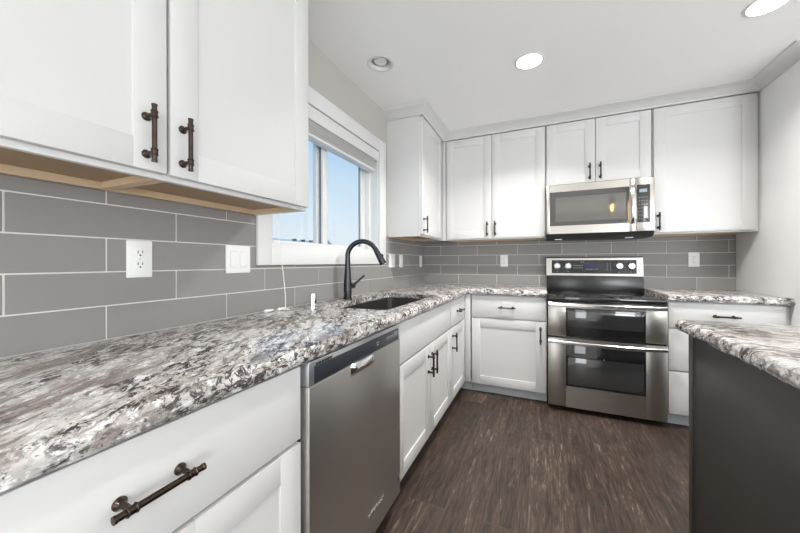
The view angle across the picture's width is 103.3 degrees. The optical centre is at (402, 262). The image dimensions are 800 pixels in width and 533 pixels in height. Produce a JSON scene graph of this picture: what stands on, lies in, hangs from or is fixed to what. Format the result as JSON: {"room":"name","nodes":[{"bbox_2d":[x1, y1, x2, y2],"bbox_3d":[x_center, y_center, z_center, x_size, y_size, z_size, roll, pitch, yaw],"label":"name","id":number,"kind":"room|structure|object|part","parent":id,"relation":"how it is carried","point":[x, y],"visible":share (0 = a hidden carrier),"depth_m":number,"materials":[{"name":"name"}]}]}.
{"room":"kitchen","nodes":[
{"label":"kitchen","id":0,"kind":"room"},
{"bbox_2d":[0,39,424,358],"bbox_3d":[-1.232,-0.059,0.430,0.140,2.465,7.100,0,0,24],"label":"wall","id":1,"kind":"structure","parent":0,"point":[324,76],"depth_m":2.13,"materials":[{"name":"beige paint"}]},
{"bbox_2d":[0,0,308,215],"bbox_3d":[-0.757,-0.723,0.881,0.366,1.008,1.158,0,0,24],"label":"upper cabinet","id":2,"kind":"object","parent":1,"relation":"attached to","point":[204,103],"visible":1,"depth_m":0.85,"materials":[{"name":"white paint"}]},
{"bbox_3d":[-0.748,-0.728,0.577,0.020,0.988,0.576,0,0,24],"label":"door","id":3,"kind":"part","parent":2,"relation":"part of","materials":[{"name":"white paint"}]},
{"bbox_3d":[-0.622,-0.319,0.784,0.043,0.143,0.022,0,0,24],"label":"handle","id":4,"kind":"part","parent":2,"relation":"part of","materials":[{"name":"brown metal"}]},
{"bbox_3d":[-0.656,-0.724,0.837,0.018,1.008,1.158,0,0,24],"label":"frame","id":5,"kind":"part","parent":2,"relation":"part of","materials":[{"name":"white paint"}]},
{"bbox_3d":[-0.587,-0.319,0.865,0.043,0.143,0.022,0,0,24],"label":"handle","id":6,"kind":"part","parent":2,"relation":"part of","materials":[{"name":"brown metal"}]},
{"bbox_3d":[-0.518,-0.728,1.101,0.020,0.988,0.549,0,0,24],"label":"door","id":7,"kind":"part","parent":2,"relation":"part of","materials":[{"name":"white paint"}]},
{"bbox_2d":[0,174,424,358],"bbox_3d":[-0.467,0.005,1.988,0.008,0.465,3.610,0,0,24],"label":"tile backsplash","id":8,"kind":"structure","parent":1,"relation":"attached to","point":[64,282],"depth_m":1.01,"materials":[{"name":"grey tile"}]},
{"bbox_2d":[126,240,151,277],"bbox_3d":[-0.870,-0.011,1.048,0.008,0.122,0.074,0,0,24],"label":"duplex outlet","id":9,"kind":"object","parent":8,"relation":"attached to","point":[138,253],"visible":1,"depth_m":1.04,"materials":[{"name":"white plastic"}]},
{"bbox_2d":[134,249,145,257],"bbox_3d":[-0.868,-0.031,1.048,0.004,0.029,0.033,0,0,24],"label":"receptacle","id":10,"kind":"object","parent":9,"relation":"attached to","point":[138,253],"depth_m":1.05,"materials":[{"name":"white plastic"}]},
{"bbox_2d":[134,261,145,268],"bbox_3d":[-0.868,0.008,1.048,0.004,0.029,0.033,0,0,24],"label":"receptacle","id":11,"kind":"object","parent":9,"relation":"attached to","point":[137,264],"depth_m":1.05,"materials":[{"name":"white plastic"}]},
{"bbox_2d":[225,245,249,272],"bbox_3d":[-0.720,-0.013,1.391,0.008,0.120,0.122,0,0,24],"label":"light switch","id":12,"kind":"object","parent":8,"relation":"attached to","point":[237,258],"visible":1,"depth_m":1.38,"materials":[{"name":"white plastic"}]},
{"bbox_2d":[389,254,394,266],"bbox_3d":[-0.089,-0.015,2.828,0.008,0.120,0.124,0,0,24],"label":"light switch","id":13,"kind":"object","parent":8,"relation":"attached to","point":[391,256],"visible":1,"depth_m":2.82,"materials":[{"name":"white plastic"}]},
{"bbox_2d":[399,255,402,266],"bbox_3d":[-0.009,-0.013,3.009,0.008,0.120,0.080,0,0,24],"label":"light switch","id":14,"kind":"object","parent":8,"relation":"attached to","point":[400,256],"visible":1,"depth_m":3.00,"materials":[{"name":"white plastic"}]},
{"bbox_2d":[419,256,421,266],"bbox_3d":[0.207,-0.011,3.503,0.008,0.122,0.074,0,0,24],"label":"duplex outlet","id":15,"kind":"object","parent":8,"relation":"attached to","point":[420,257],"visible":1,"depth_m":3.49,"materials":[{"name":"white plastic"}]},
{"bbox_2d":[255,85,385,264],"bbox_3d":[-0.477,-0.499,2.120,0.155,1.022,1.333,0,0,24],"label":"window","id":16,"kind":"structure","parent":1,"relation":"in","point":[372,185],"depth_m":2.08,"materials":[{"name":"white paint"}]},
{"bbox_3d":[-0.613,-0.486,1.873,0.028,0.768,0.519,0,0,24],"label":"sliding sash","id":17,"kind":"part","parent":16,"relation":"part of","materials":[{"name":"white paint"}]},
{"bbox_2d":[264,104,378,312],"bbox_3d":[-0.434,-0.334,2.046,0.131,1.143,1.197,0,0,24],"label":"window blind","id":18,"kind":"object","parent":16,"relation":"attached to","point":[323,132],"visible":0.7,"depth_m":2.08,"materials":[{"name":"white paint"}]},
{"bbox_3d":[-0.593,-0.290,1.581,0.045,1.054,0.058,0,0,30],"label":"lift cord","id":19,"kind":"part","parent":18,"relation":"part of","materials":[{"name":"white fabric"}]},
{"bbox_3d":[-0.459,-0.741,2.076,0.064,0.017,1.053,0,0,24],"label":"rail","id":20,"kind":"part","parent":18,"relation":"part of","materials":[{"name":"white paint"}]},
{"bbox_3d":[-0.519,-0.493,2.128,0.073,0.816,1.123,0,0,24],"label":"frame","id":21,"kind":"part","parent":16,"relation":"part of","materials":[{"name":"white paint"}]},
{"bbox_3d":[-0.445,-0.487,2.338,0.030,0.768,0.617,0,0,24],"label":"fixed sash","id":22,"kind":"part","parent":16,"relation":"part of","materials":[{"name":"white paint"}]},
{"bbox_2d":[387,115,441,240],"bbox_3d":[0.157,-0.725,2.964,0.366,1.008,0.598,0,0,24],"label":"upper cabinet","id":23,"kind":"object","parent":1,"relation":"attached to","point":[414,149],"visible":1,"depth_m":2.72,"materials":[{"name":"white paint"}]},
{"bbox_3d":[0.201,-0.320,2.660,0.043,0.143,0.022,0,0,24],"label":"handle","id":24,"kind":"part","parent":23,"relation":"part of","materials":[{"name":"brown metal"}]},
{"bbox_3d":[0.258,-0.725,2.920,0.018,1.008,0.598,0,0,24],"label":"frame","id":25,"kind":"part","parent":23,"relation":"part of","materials":[{"name":"white paint"}]},
{"bbox_3d":[0.272,-0.729,2.901,0.020,0.988,0.560,0,0,24],"label":"door","id":26,"kind":"part","parent":23,"relation":"part of","materials":[{"name":"white paint"}]},
{"bbox_2d":[425,194,546,289],"bbox_3d":[2.783,-0.067,2.611,5.740,2.465,0.120,0,0,24],"label":"wall","id":27,"kind":"structure","parent":0,"point":[545,194],"depth_m":3.14,"materials":[{"name":"beige paint"}]},
{"bbox_2d":[439,126,544,241],"bbox_3d":[0.894,-0.726,3.170,0.983,1.008,0.368,0,0,24],"label":"upper cabinet","id":28,"kind":"object","parent":27,"relation":"attached to","point":[495,184],"depth_m":3.02,"materials":[{"name":"white paint"}]},
{"bbox_3d":[0.410,-0.725,3.220,0.058,1.008,0.070,0,0,24],"label":"corner filler","id":29,"kind":"part","parent":28,"relation":"part of","materials":[{"name":"white wood"}]},
{"bbox_3d":[0.657,-0.730,3.133,0.445,0.988,0.020,0,0,24],"label":"door","id":30,"kind":"part","parent":28,"relation":"part of","materials":[{"name":"white paint"}]},
{"bbox_3d":[0.877,-0.726,3.058,0.923,1.008,0.018,0,0,24],"label":"frame","id":31,"kind":"part","parent":28,"relation":"part of","materials":[{"name":"white paint"}]},
{"bbox_3d":[1.076,-0.731,2.950,0.460,0.988,0.020,0,0,24],"label":"door","id":32,"kind":"part","parent":28,"relation":"part of","materials":[{"name":"white paint"}]},
{"bbox_2d":[425,234,735,289],"bbox_3d":[1.484,0.000,3.110,2.679,0.468,0.008,0,0,24],"label":"tile backsplash","id":33,"kind":"structure","parent":27,"relation":"attached to","point":[665,259],"depth_m":3.00,"materials":[{"name":"grey tile"}]},
{"bbox_2d":[500,255,507,266],"bbox_3d":[1.058,-0.018,3.288,0.074,0.122,0.008,0,0,24],"label":"duplex outlet","id":34,"kind":"object","parent":33,"relation":"attached to","point":[503,258],"visible":1,"depth_m":3.29,"materials":[{"name":"white plastic"}]},
{"bbox_2d":[688,252,699,266],"bbox_3d":[2.463,-0.025,2.671,0.074,0.122,0.008,0,0,24],"label":"duplex outlet","id":35,"kind":"object","parent":33,"relation":"attached to","point":[693,257],"visible":1,"depth_m":2.67,"materials":[{"name":"white plastic"}]},
{"bbox_2d":[545,109,650,193],"bbox_3d":[1.702,-0.953,2.817,0.776,0.558,0.366,0,0,24],"label":"upper cabinet","id":36,"kind":"object","parent":27,"relation":"attached to","point":[615,147],"visible":0.98,"depth_m":2.68,"materials":[{"name":"white paint"}]},
{"bbox_3d":[1.657,-0.953,2.716,0.776,0.558,0.018,0,0,24],"label":"frame","id":37,"kind":"part","parent":36,"relation":"part of","materials":[{"name":"white paint"}]},
{"bbox_3d":[1.473,-0.957,2.775,0.373,0.538,0.020,0,0,24],"label":"door","id":38,"kind":"part","parent":36,"relation":"part of","materials":[{"name":"white paint"}]},
{"bbox_3d":[1.594,-0.773,2.687,0.022,0.143,0.043,0,0,24],"label":"handle","id":39,"kind":"part","parent":36,"relation":"part of","materials":[{"name":"brown metal"}]},
{"bbox_2d":[546,177,654,240],"bbox_3d":[1.685,-0.434,2.775,0.770,0.472,0.436,0,0,24],"label":"microwave oven","id":40,"kind":"object","parent":36,"relation":"attached to","point":[623,208],"visible":1,"depth_m":2.61,"materials":[{"name":"silver metal"}]},
{"bbox_3d":[1.826,-0.463,2.500,0.031,0.310,0.046,0,0,24],"label":"door handle","id":41,"kind":"part","parent":40,"relation":"part of","materials":[{"name":"silver metal"}]},
{"bbox_3d":[1.919,-0.459,2.502,0.120,0.422,0.032,0,0,24],"label":"control panel","id":42,"kind":"part","parent":40,"relation":"part of","materials":[{"name":"silver metal"}]},
{"bbox_3d":[1.665,-0.773,2.656,0.022,0.143,0.043,0,0,24],"label":"handle","id":43,"kind":"part","parent":36,"relation":"part of","materials":[{"name":"brown metal"}]},
{"bbox_3d":[1.823,-0.957,2.621,0.382,0.538,0.020,0,0,24],"label":"door","id":44,"kind":"part","parent":36,"relation":"part of","materials":[{"name":"white paint"}]},
{"bbox_2d":[651,93,757,236],"bbox_3d":[2.348,-0.729,2.533,0.629,1.008,0.366,0,0,24],"label":"upper cabinet","id":45,"kind":"object","parent":27,"relation":"attached to","point":[703,153],"depth_m":2.40,"materials":[{"name":"white paint"}]},
{"bbox_3d":[2.029,-0.324,2.497,0.022,0.143,0.043,0,0,24],"label":"handle","id":46,"kind":"part","parent":45,"relation":"part of","materials":[{"name":"brown metal"}]},
{"bbox_3d":[2.586,-0.730,2.310,0.014,1.008,0.017,0,0,24],"label":"wall filler","id":47,"kind":"part","parent":45,"relation":"part of","materials":[{"name":"white wood"}]},
{"bbox_2d":[375,388,689,532],"bbox_3d":[1.359,1.208,-0.641,5.740,0.080,7.220,0,0,24],"label":"floor","id":48,"kind":"structure","parent":0,"point":[492,462],"depth_m":1.74,"materials":[{"name":"brown wood"}]},
{"bbox_2d":[0,366,300,532],"bbox_3d":[-0.690,0.729,0.665,0.635,0.885,0.760,0,0,24],"label":"base cabinet","id":49,"kind":"object","parent":48,"relation":"on","point":[231,463],"visible":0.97,"depth_m":0.62,"materials":[{"name":"white paint"}]},
{"bbox_3d":[-0.419,0.390,0.546,0.043,0.022,0.143,0,0,24],"label":"handle","id":50,"kind":"part","parent":49,"relation":"part of","materials":[{"name":"brown metal"}]},
{"bbox_3d":[-0.372,0.787,0.732,0.020,0.553,0.373,0,0,24],"label":"door","id":51,"kind":"part","parent":49,"relation":"part of","materials":[{"name":"white paint"}]},
{"bbox_2d":[0,283,546,492],"bbox_3d":[0.117,0.260,1.733,1.264,0.045,3.610,0,0,24],"label":"countertop","id":52,"kind":"structure","parent":49,"relation":"on","point":[59,408],"depth_m":0.71,"materials":[{"name":"stone"}]},
{"bbox_2d":[309,293,316,305],"bbox_3d":[-0.496,0.203,1.756,0.045,0.069,0.045,0,0,24],"label":"air gap cap","id":53,"kind":"object","parent":52,"relation":"on","point":[312,296],"visible":1,"depth_m":1.74,"materials":[{"name":"silver metal"}]},
{"bbox_2d":[343,239,385,298],"bbox_3d":[-0.244,0.043,2.048,0.241,0.389,0.182,0,0,40],"label":"kitchen faucet","id":54,"kind":"object","parent":52,"relation":"on","point":[348,285],"visible":1,"depth_m":2.04,"materials":[{"name":"grey metal"}]},
{"bbox_3d":[-0.302,0.128,2.127,0.035,0.085,0.136,0,0,38],"label":"lever handle","id":55,"kind":"part","parent":54,"relation":"part of","materials":[{"name":"black metal"}]},
{"bbox_3d":[-0.263,-0.080,2.051,0.216,0.145,0.032,0,0,6],"label":"spout","id":56,"kind":"part","parent":54,"relation":"part of","materials":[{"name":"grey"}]},
{"bbox_2d":[343,298,420,309],"bbox_3d":[-0.095,0.376,1.999,0.404,0.212,0.812,0,0,24],"label":"sink","id":57,"kind":"object","parent":52,"relation":"in","point":[384,303],"visible":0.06,"depth_m":2.35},
{"bbox_2d":[297,324,399,532],"bbox_3d":[-0.390,0.728,1.305,0.595,0.882,0.635,0,0,24],"label":"dishwasher","id":58,"kind":"object","parent":48,"relation":"on","point":[349,439],"visible":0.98,"depth_m":1.10,"materials":[{"name":"silver metal"}]},
{"bbox_3d":[-0.155,0.323,1.202,0.036,0.072,0.635,0,0,24],"label":"control panel","id":59,"kind":"part","parent":58,"relation":"part of","materials":[{"name":"silver metal"}]},
{"bbox_3d":[-0.137,0.377,1.170,0.020,0.044,0.165,0,0,24],"label":"pocket handle","id":60,"kind":"part","parent":58,"relation":"part of","materials":[{"name":"silver metal"}]},
{"bbox_2d":[387,297,450,481],"bbox_3d":[-0.080,0.728,2.055,0.635,0.885,0.974,0,0,24],"label":"base cabinet","id":61,"kind":"object","parent":48,"relation":"on","point":[425,338],"visible":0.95,"depth_m":1.84,"materials":[{"name":"white paint"}]},
{"bbox_3d":[0.066,0.784,1.728,0.020,0.558,0.479,0,0,24],"label":"door","id":62,"kind":"part","parent":61,"relation":"part of","materials":[{"name":"white paint"}]},
{"bbox_3d":[0.177,0.616,1.904,0.043,0.143,0.022,0,0,24],"label":"handle","id":63,"kind":"part","parent":61,"relation":"part of","materials":[{"name":"brown metal"}]},
{"bbox_3d":[0.205,0.616,1.968,0.043,0.143,0.022,0,0,24],"label":"handle","id":64,"kind":"part","parent":61,"relation":"part of","materials":[{"name":"brown metal"}]},
{"bbox_3d":[0.260,0.784,2.171,0.020,0.558,0.480,0,0,24],"label":"door","id":65,"kind":"part","parent":61,"relation":"part of","materials":[{"name":"white paint"}]},
{"bbox_2d":[449,295,464,401],"bbox_3d":[0.213,0.728,2.723,0.635,0.885,0.480,0,0,24],"label":"base cabinet","id":66,"kind":"object","parent":48,"relation":"on","point":[457,323],"visible":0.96,"depth_m":2.58,"materials":[{"name":"white paint"}]},
{"bbox_3d":[0.406,0.611,2.425,0.043,0.143,0.022,0,0,24],"label":"handle","id":67,"kind":"part","parent":66,"relation":"part of","materials":[{"name":"brown metal"}]},
{"bbox_3d":[0.454,0.394,2.614,0.020,0.200,0.465,0,0,24],"label":"drawer","id":68,"kind":"part","parent":66,"relation":"part of","materials":[{"name":"white paint"}]},
{"bbox_2d":[461,294,472,389],"bbox_3d":[0.563,0.727,2.892,0.136,0.885,0.110,0,0,24],"label":"cabinet filler","id":69,"kind":"object","parent":48,"relation":"on","point":[467,384],"visible":0.54,"depth_m":2.84,"materials":[{"name":"white paint"}]},
{"bbox_2d":[471,294,546,400],"bbox_3d":[1.009,0.726,2.963,0.620,0.885,0.635,0,0,24],"label":"base cabinet","id":70,"kind":"object","parent":48,"relation":"on","point":[509,333],"visible":0.98,"depth_m":2.71,"materials":[{"name":"white paint"}]},
{"bbox_3d":[0.903,0.387,2.720,0.604,0.189,0.020,0,0,24],"label":"drawer","id":71,"kind":"part","parent":70,"relation":"part of","materials":[{"name":"white paint"}]},
{"bbox_3d":[0.904,0.784,2.720,0.604,0.582,0.020,0,0,24],"label":"door","id":72,"kind":"part","parent":70,"relation":"part of","materials":[{"name":"white paint"}]},
{"bbox_2d":[546,256,667,422],"bbox_3d":[1.631,0.558,2.642,0.766,1.219,0.699,0,0,24],"label":"range oven","id":73,"kind":"object","parent":48,"relation":"on","point":[607,338],"visible":0.99,"depth_m":2.39,"materials":[{"name":"silver metal"}]},
{"bbox_3d":[1.474,0.034,3.007,0.063,0.063,0.037,0,0,24],"label":"knob","id":74,"kind":"part","parent":73,"relation":"part of","materials":[{"name":"silver metal"}]},
{"bbox_3d":[1.557,0.034,2.971,0.063,0.063,0.037,0,0,24],"label":"knob","id":75,"kind":"part","parent":73,"relation":"part of","materials":[{"name":"silver metal"}]},
{"bbox_3d":[1.746,0.040,2.906,0.673,0.124,0.013,0,0,24],"label":"console glass","id":76,"kind":"part","parent":73,"relation":"part of","materials":[{"name":"black glass"}]},
{"bbox_3d":[1.517,0.466,2.378,0.510,0.224,0.022,0,0,24],"label":"glass","id":77,"kind":"part","parent":73,"relation":"part of","materials":[{"name":"black glass"}]},
{"bbox_3d":[1.518,0.793,2.378,0.510,0.339,0.022,0,0,24],"label":"glass","id":78,"kind":"part","parent":73,"relation":"part of","materials":[{"name":"black glass"}]},
{"bbox_2d":[547,290,667,304],"bbox_3d":[1.622,0.283,2.622,0.764,0.038,0.561,0,0,24],"label":"cooktop","id":79,"kind":"object","parent":73,"relation":"in","point":[598,297],"depth_m":2.46,"materials":[{"name":"grey glass"}]},
{"bbox_3d":[1.516,0.458,2.379,0.762,0.240,0.022,0,0,24],"label":"oven door","id":80,"kind":"part","parent":73,"relation":"part of","materials":[{"name":"silver metal"}]},
{"bbox_3d":[1.517,0.860,2.379,0.762,0.532,0.022,0,0,24],"label":"oven door","id":81,"kind":"part","parent":73,"relation":"part of","materials":[{"name":"silver metal"}]},
{"bbox_3d":[1.498,0.326,2.346,0.748,0.029,0.052,0,0,24],"label":"oven handle","id":82,"kind":"part","parent":73,"relation":"part of","materials":[{"name":"silver metal"}]},
{"bbox_3d":[1.499,0.618,2.346,0.748,0.033,0.052,0,0,24],"label":"oven handle","id":83,"kind":"part","parent":73,"relation":"part of","materials":[{"name":"silver metal"}]},
{"bbox_3d":[1.928,0.033,2.808,0.063,0.063,0.037,0,0,24],"label":"knob","id":84,"kind":"part","parent":73,"relation":"part of","materials":[{"name":"silver metal"}]},
{"bbox_3d":[2.010,0.033,2.772,0.063,0.063,0.037,0,0,24],"label":"knob","id":85,"kind":"part","parent":73,"relation":"part of","materials":[{"name":"silver metal"}]},
{"bbox_2d":[666,301,789,425],"bbox_3d":[2.285,0.719,2.384,0.628,0.894,0.671,0,0,24],"label":"base cabinet","id":86,"kind":"object","parent":48,"relation":"on","point":[678,341],"visible":0.27,"depth_m":2.20,"materials":[{"name":"white paint"}]},
{"bbox_3d":[2.163,0.918,2.130,0.596,0.298,0.020,0,0,24],"label":"drawer","id":87,"kind":"part","parent":86,"relation":"part of","materials":[{"name":"white paint"}]},
{"bbox_3d":[2.162,0.614,2.130,0.596,0.291,0.020,0,0,24],"label":"drawer","id":88,"kind":"part","parent":86,"relation":"part of","materials":[{"name":"white paint"}]},
{"bbox_2d":[644,288,795,305],"bbox_3d":[2.288,0.248,2.392,0.632,0.045,0.659,0,0,24],"label":"countertop","id":89,"kind":"structure","parent":86,"relation":"on","point":[685,295],"depth_m":2.17,"materials":[{"name":"stone"}]},
{"bbox_3d":[2.162,0.369,2.130,0.596,0.178,0.020,0,0,24],"label":"drawer","id":90,"kind":"part","parent":86,"relation":"part of","materials":[{"name":"white paint"}]},
{"bbox_3d":[2.149,0.364,2.101,0.143,0.022,0.043,0,0,24],"label":"handle","id":91,"kind":"part","parent":86,"relation":"part of","materials":[{"name":"brown metal"}]},
{"bbox_2d":[689,335,799,532],"bbox_3d":[1.307,0.726,0.204,1.112,0.885,1.925,0,0,24],"label":"kitchen island","id":92,"kind":"object","parent":48,"relation":"on","point":[744,420],"visible":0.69,"depth_m":0.99,"materials":[{"name":"grey paint"}]},
{"bbox_3d":[1.679,0.695,1.078,1.092,0.825,0.024,0,0,24],"label":"frame","id":93,"kind":"part","parent":92,"relation":"part of","materials":[{"name":"grey paint"}]},
{"bbox_2d":[675,319,799,388],"bbox_3d":[1.307,0.260,0.187,1.211,0.044,2.008,0,0,24],"label":"island countertop","id":94,"kind":"structure","parent":92,"relation":"on","point":[774,350],"depth_m":0.96,"materials":[{"name":"stone"}]},
{"bbox_2d":[308,0,799,141],"bbox_3d":[1.353,-1.397,-0.640,5.740,0.200,7.220,0,0,24],"label":"ceiling","id":95,"kind":"structure","parent":0,"point":[458,56],"depth_m":1.91,"materials":[{"name":"paint"}]},
{"bbox_2d":[367,55,393,71],"bbox_3d":[-0.140,-1.327,2.058,0.176,0.078,0.176,0,0,24],"label":"recessed light","id":96,"kind":"object","parent":95,"relation":"in","point":[378,63],"visible":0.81,"depth_m":2.07,"materials":[{"name":"white paint"}]},
{"bbox_3d":[-0.140,-1.332,2.058,0.093,0.062,0.093,0,0,24],"label":"bulb","id":97,"kind":"part","parent":96,"relation":"part of","materials":[{"name":"white glass"}]},
{"bbox_2d":[515,52,543,69],"bbox_3d":[0.816,-1.292,2.034,0.176,0.006,0.176,0,0,24],"label":"recessed light","id":98,"kind":"object","parent":95,"relation":"in","point":[530,60],"visible":1,"depth_m":2.02,"materials":[{"name":"white paint"}]},
{"bbox_2d":[742,0,789,17],"bbox_3d":[1.833,-1.294,1.585,0.176,0.006,0.176,0,0,24],"label":"recessed light","id":99,"kind":"object","parent":95,"relation":"in","point":[756,8],"visible":1,"depth_m":1.60,"materials":[{"name":"white paint"}]},
{"bbox_2d":[736,60,799,325],"bbox_3d":[2.617,-0.066,2.208,0.120,2.465,0.750,0,0,24],"label":"wall","id":100,"kind":"structure","parent":0,"point":[768,258],"depth_m":2.12,"materials":[{"name":"paint"}]},
{"bbox_2d":[383,39,799,141],"bbox_3d":[1.263,-1.264,2.462,2.799,0.064,0.745,0,0,24],"label":"trim","id":101,"kind":"structure","parent":100,"relation":"attached to","point":[790,56],"depth_m":2.58,"materials":[{"name":"white paint"}]},
{"label":"outside","id":102,"kind":"structure","parent":0,"visible":0},
{"bbox_3d":[-24.857,3.780,47.437,78.800,0.100,120.000,0,0,24],"label":"ground","id":103,"kind":"structure","parent":102,"visible":0},
{"bbox_2d":[273,238,312,242],"bbox_3d":[-11.645,0.695,29.407,8.500,5.990,12.400,0,0,24],"label":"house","id":104,"kind":"structure","parent":103,"relation":"on","point":[294,240],"depth_m":30.82,"materials":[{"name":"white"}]}
]}

